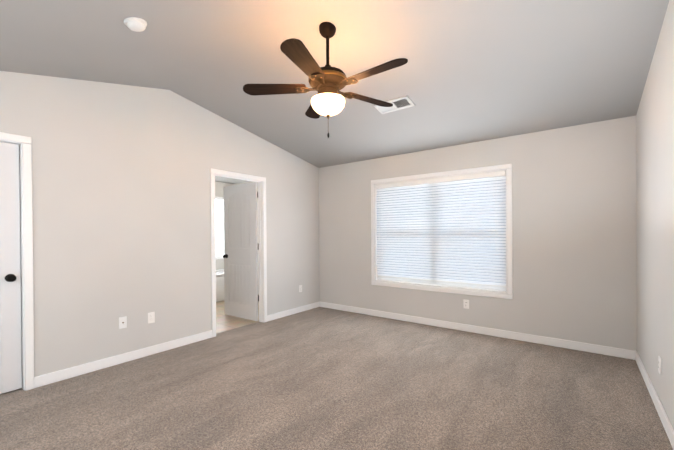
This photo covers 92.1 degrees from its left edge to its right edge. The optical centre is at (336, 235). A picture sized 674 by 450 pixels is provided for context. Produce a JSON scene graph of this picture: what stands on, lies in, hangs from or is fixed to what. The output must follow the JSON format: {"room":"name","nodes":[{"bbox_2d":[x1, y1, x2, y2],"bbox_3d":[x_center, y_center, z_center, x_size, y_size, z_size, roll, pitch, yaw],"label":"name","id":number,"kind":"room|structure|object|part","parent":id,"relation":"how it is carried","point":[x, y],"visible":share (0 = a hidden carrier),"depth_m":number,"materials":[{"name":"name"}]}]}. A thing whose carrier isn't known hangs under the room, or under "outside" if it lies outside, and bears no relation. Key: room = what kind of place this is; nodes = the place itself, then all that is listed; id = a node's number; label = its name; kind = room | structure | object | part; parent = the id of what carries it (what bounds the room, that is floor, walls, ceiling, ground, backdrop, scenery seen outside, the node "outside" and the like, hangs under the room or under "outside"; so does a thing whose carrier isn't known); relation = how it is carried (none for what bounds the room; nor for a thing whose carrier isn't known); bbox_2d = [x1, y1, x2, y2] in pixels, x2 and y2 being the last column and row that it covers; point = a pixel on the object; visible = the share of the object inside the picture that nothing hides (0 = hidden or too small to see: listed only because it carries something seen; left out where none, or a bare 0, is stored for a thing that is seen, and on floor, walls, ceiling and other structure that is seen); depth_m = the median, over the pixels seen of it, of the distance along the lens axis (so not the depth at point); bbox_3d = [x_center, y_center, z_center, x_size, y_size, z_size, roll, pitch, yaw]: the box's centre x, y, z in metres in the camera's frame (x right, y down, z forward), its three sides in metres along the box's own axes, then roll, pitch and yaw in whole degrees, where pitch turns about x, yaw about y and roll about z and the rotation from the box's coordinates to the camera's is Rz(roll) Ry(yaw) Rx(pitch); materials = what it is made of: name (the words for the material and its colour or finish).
{"room":"empty bedroom","nodes":[
{"label":"empty bedroom","id":0,"kind":"room"},
{"bbox_2d":[0,71,319,376],"bbox_3d":[-1.957,-0.184,3.616,0.092,2.930,5.340,0,0,37],"label":"wall","id":1,"kind":"structure","parent":0,"point":[121,196],"depth_m":3.34,"materials":[{"name":"paint"}]},
{"bbox_2d":[0,142,21,393],"bbox_3d":[-2.864,0.266,2.376,0.087,2.030,0.804,0,0,37],"label":"closet door","id":2,"kind":"structure","parent":1,"relation":"in","point":[10,327],"depth_m":2.66,"materials":[{"name":"white wood"}]},
{"bbox_2d":[0,132,33,390],"bbox_3d":[-2.879,0.260,2.387,0.096,2.065,0.850,0,0,37],"label":"door frame","id":3,"kind":"structure","parent":1,"relation":"in","point":[22,266],"depth_m":2.70,"materials":[{"name":"white wood"}]},
{"bbox_2d":[119,316,126,328],"bbox_3d":[-2.150,0.880,3.264,0.017,0.115,0.070,0,0,37],"label":"electrical outlet","id":4,"kind":"object","parent":1,"relation":"attached to","point":[122,322],"visible":1,"depth_m":3.26,"materials":[{"name":"white plastic"}]},
{"bbox_2d":[34,330,211,387],"bbox_3d":[-2.054,1.236,3.393,0.014,0.092,1.657,0,0,37],"label":"baseboard","id":5,"kind":"structure","parent":1,"relation":"attached to","point":[57,376],"depth_m":3.20,"materials":[{"name":"white wood"}]},
{"bbox_2d":[148,312,154,323],"bbox_3d":[-1.990,0.885,3.483,0.009,0.115,0.070,0,0,37],"label":"electrical outlet","id":6,"kind":"object","parent":1,"relation":"attached to","point":[151,317],"visible":1,"depth_m":3.48,"materials":[{"name":"white plastic"}]},
{"bbox_2d":[210,168,266,336],"bbox_3d":[-1.342,0.218,4.432,0.126,2.109,0.888,0,0,37],"label":"door frame","id":7,"kind":"structure","parent":1,"relation":"attached to","point":[213,172],"depth_m":4.70,"materials":[{"name":"white wood"}]},
{"bbox_2d":[223,182,258,320],"bbox_3d":[-1.483,0.244,4.957,0.765,2.030,0.159,0,0,37],"label":"bathroom door","id":8,"kind":"structure","parent":1,"relation":"in","point":[240,257],"depth_m":4.93,"materials":[{"name":"white wood"}]},
{"bbox_2d":[267,302,317,321],"bbox_3d":[-0.674,1.218,5.228,0.014,0.092,1.184,0,0,37],"label":"baseboard","id":9,"kind":"structure","parent":1,"relation":"attached to","point":[281,314],"depth_m":5.15,"materials":[{"name":"white wood"}]},
{"bbox_2d":[215,182,233,268],"bbox_3d":[-3.322,0.057,6.303,0.120,2.440,3.290,0,0,37],"label":"wall","id":10,"kind":"structure","parent":0,"point":[219,189],"depth_m":7.19,"materials":[{"name":"paint"}]},
{"bbox_2d":[215,197,223,258],"bbox_3d":[-2.802,-0.154,6.879,0.017,1.370,1.320,0,0,37],"label":"bathroom window","id":11,"kind":"structure","parent":10,"relation":"in","point":[219,220],"depth_m":7.17,"materials":[{"name":"white"}]},
{"bbox_2d":[215,176,249,183],"bbox_3d":[-2.292,-1.206,5.516,2.720,0.080,3.290,0,0,37],"label":"ceiling","id":12,"kind":"structure","parent":0,"point":[226,180],"depth_m":6.98,"materials":[{"name":"paint"}]},
{"bbox_2d":[234,181,257,230],"bbox_3d":[-1.282,0.041,6.752,2.600,2.440,0.120,0,0,37],"label":"wall","id":13,"kind":"structure","parent":0,"point":[250,181],"depth_m":7.00,"materials":[{"name":"paint"}]},
{"bbox_2d":[0,0,668,167],"bbox_3d":[-0.241,-1.363,2.390,4.372,0.746,5.460,0,0,37],"label":"ceiling","id":14,"kind":"structure","parent":0,"point":[470,71],"depth_m":2.69,"materials":[{"name":"paint"}]},
{"bbox_2d":[124,17,146,31],"bbox_3d":[-1.348,-1.408,2.175,0.136,0.069,0.133,0,0,37],"label":"smoke detector","id":15,"kind":"object","parent":14,"relation":"attached to","point":[136,24],"visible":0.98,"depth_m":2.14,"materials":[{"name":"white plastic"}]},
{"bbox_2d":[243,22,407,137],"bbox_3d":[-0.029,-1.194,2.487,1.222,0.880,1.272,0,0,37],"label":"fan","id":16,"kind":"object","parent":14,"relation":"hanging from","point":[327,82],"visible":1,"depth_m":2.44,"materials":[{"name":"brown wood"}]},
{"bbox_3d":[-0.487,-1.139,2.537,0.495,0.007,0.140,0,-11,2],"label":"blade","id":17,"kind":"part","parent":16,"relation":"part of","materials":[{"name":"brown wood"}]},
{"bbox_3d":[-0.212,-1.139,2.130,0.140,0.007,0.495,-12,-4,20],"label":"blade","id":18,"kind":"part","parent":16,"relation":"part of","materials":[{"name":"brown wood"}]},
{"bbox_3d":[-0.185,-1.143,2.924,0.140,0.007,0.495,11,-3,-16],"label":"blade","id":19,"kind":"part","parent":16,"relation":"part of","materials":[{"name":"brown wood"}]},
{"bbox_3d":[0.276,-1.145,2.756,0.495,0.007,0.140,-1,11,-34],"label":"blade","id":20,"kind":"part","parent":16,"relation":"part of","materials":[{"name":"brown wood"}]},
{"label":"blade","id":21,"kind":"part","parent":16,"relation":"part of","materials":[{"name":"brown wood"}]},
{"bbox_2d":[373,96,414,113],"bbox_3d":[0.612,-1.394,3.490,0.400,0.046,0.198,0,0,37],"label":"ceiling vent","id":22,"kind":"object","parent":14,"relation":"in","point":[404,102],"visible":0.77,"depth_m":3.47,"materials":[{"name":"white metal"}]},
{"bbox_2d":[0,307,672,449],"bbox_3d":[-0.211,1.324,2.394,4.344,0.100,5.460,0,0,37],"label":"floor carpet","id":23,"kind":"object","parent":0,"point":[320,378],"visible":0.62,"depth_m":2.55,"materials":[{"name":"beige carpet"}]},
{"bbox_2d":[319,116,636,350],"bbox_3d":[1.373,0.023,4.530,4.372,2.460,0.120,0,0,37],"label":"wall","id":24,"kind":"structure","parent":0,"point":[574,240],"depth_m":3.72,"materials":[{"name":"paint"}]},
{"bbox_2d":[371,163,512,298],"bbox_3d":[1.354,-0.042,4.532,1.960,1.630,0.136,0,0,37],"label":"window","id":25,"kind":"structure","parent":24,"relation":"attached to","point":[444,232],"depth_m":4.41,"materials":[{"name":"white"}]},
{"bbox_2d":[463,299,468,308],"bbox_3d":[1.681,0.898,4.227,0.070,0.115,0.009,0,0,37],"label":"electrical outlet","id":26,"kind":"object","parent":24,"relation":"attached to","point":[466,304],"visible":1,"depth_m":4.23,"materials":[{"name":"white plastic"}]},
{"bbox_2d":[318,301,633,359],"bbox_3d":[1.333,1.207,4.489,4.110,0.092,0.014,0,0,37],"label":"baseboard","id":27,"kind":"structure","parent":24,"relation":"attached to","point":[587,347],"depth_m":4.00,"materials":[{"name":"white wood"}]},
{"bbox_2d":[636,0,673,429],"bbox_3d":[1.431,-0.196,1.070,0.120,2.930,5.340,0,0,37],"label":"wall","id":28,"kind":"structure","parent":0,"point":[655,207],"depth_m":2.33,"materials":[{"name":"paint"}]},
{"bbox_2d":[634,350,673,449],"bbox_3d":[1.423,1.222,1.165,0.014,0.092,5.220,0,0,37],"label":"baseboard","id":29,"kind":"structure","parent":28,"relation":"attached to","point":[669,430],"depth_m":2.33,"materials":[{"name":"white wood"}]},
{"bbox_2d":[658,356,660,374],"bbox_3d":[2.263,0.913,2.279,0.009,0.115,0.070,0,0,37],"label":"electrical outlet","id":30,"kind":"object","parent":28,"relation":"attached to","point":[659,364],"visible":1,"depth_m":2.27,"materials":[{"name":"white plastic"}]},
{"label":"outside","id":31,"kind":"structure","parent":0,"visible":0},
{"bbox_2d":[216,294,258,332],"bbox_3d":[-2.274,1.326,5.527,2.720,0.096,3.290,0,0,37],"label":"floor","id":32,"kind":"structure","parent":31,"point":[224,322],"depth_m":4.85,"materials":[{"name":"beige tile"}]},
{"bbox_2d":[216,269,258,301],"bbox_3d":[-2.481,0.960,6.593,0.850,0.620,1.570,0,0,37],"label":"bathtub","id":33,"kind":"object","parent":32,"relation":"on","point":[219,284],"visible":0.04,"depth_m":6.24,"materials":[{"name":"white plastic"}]}
]}

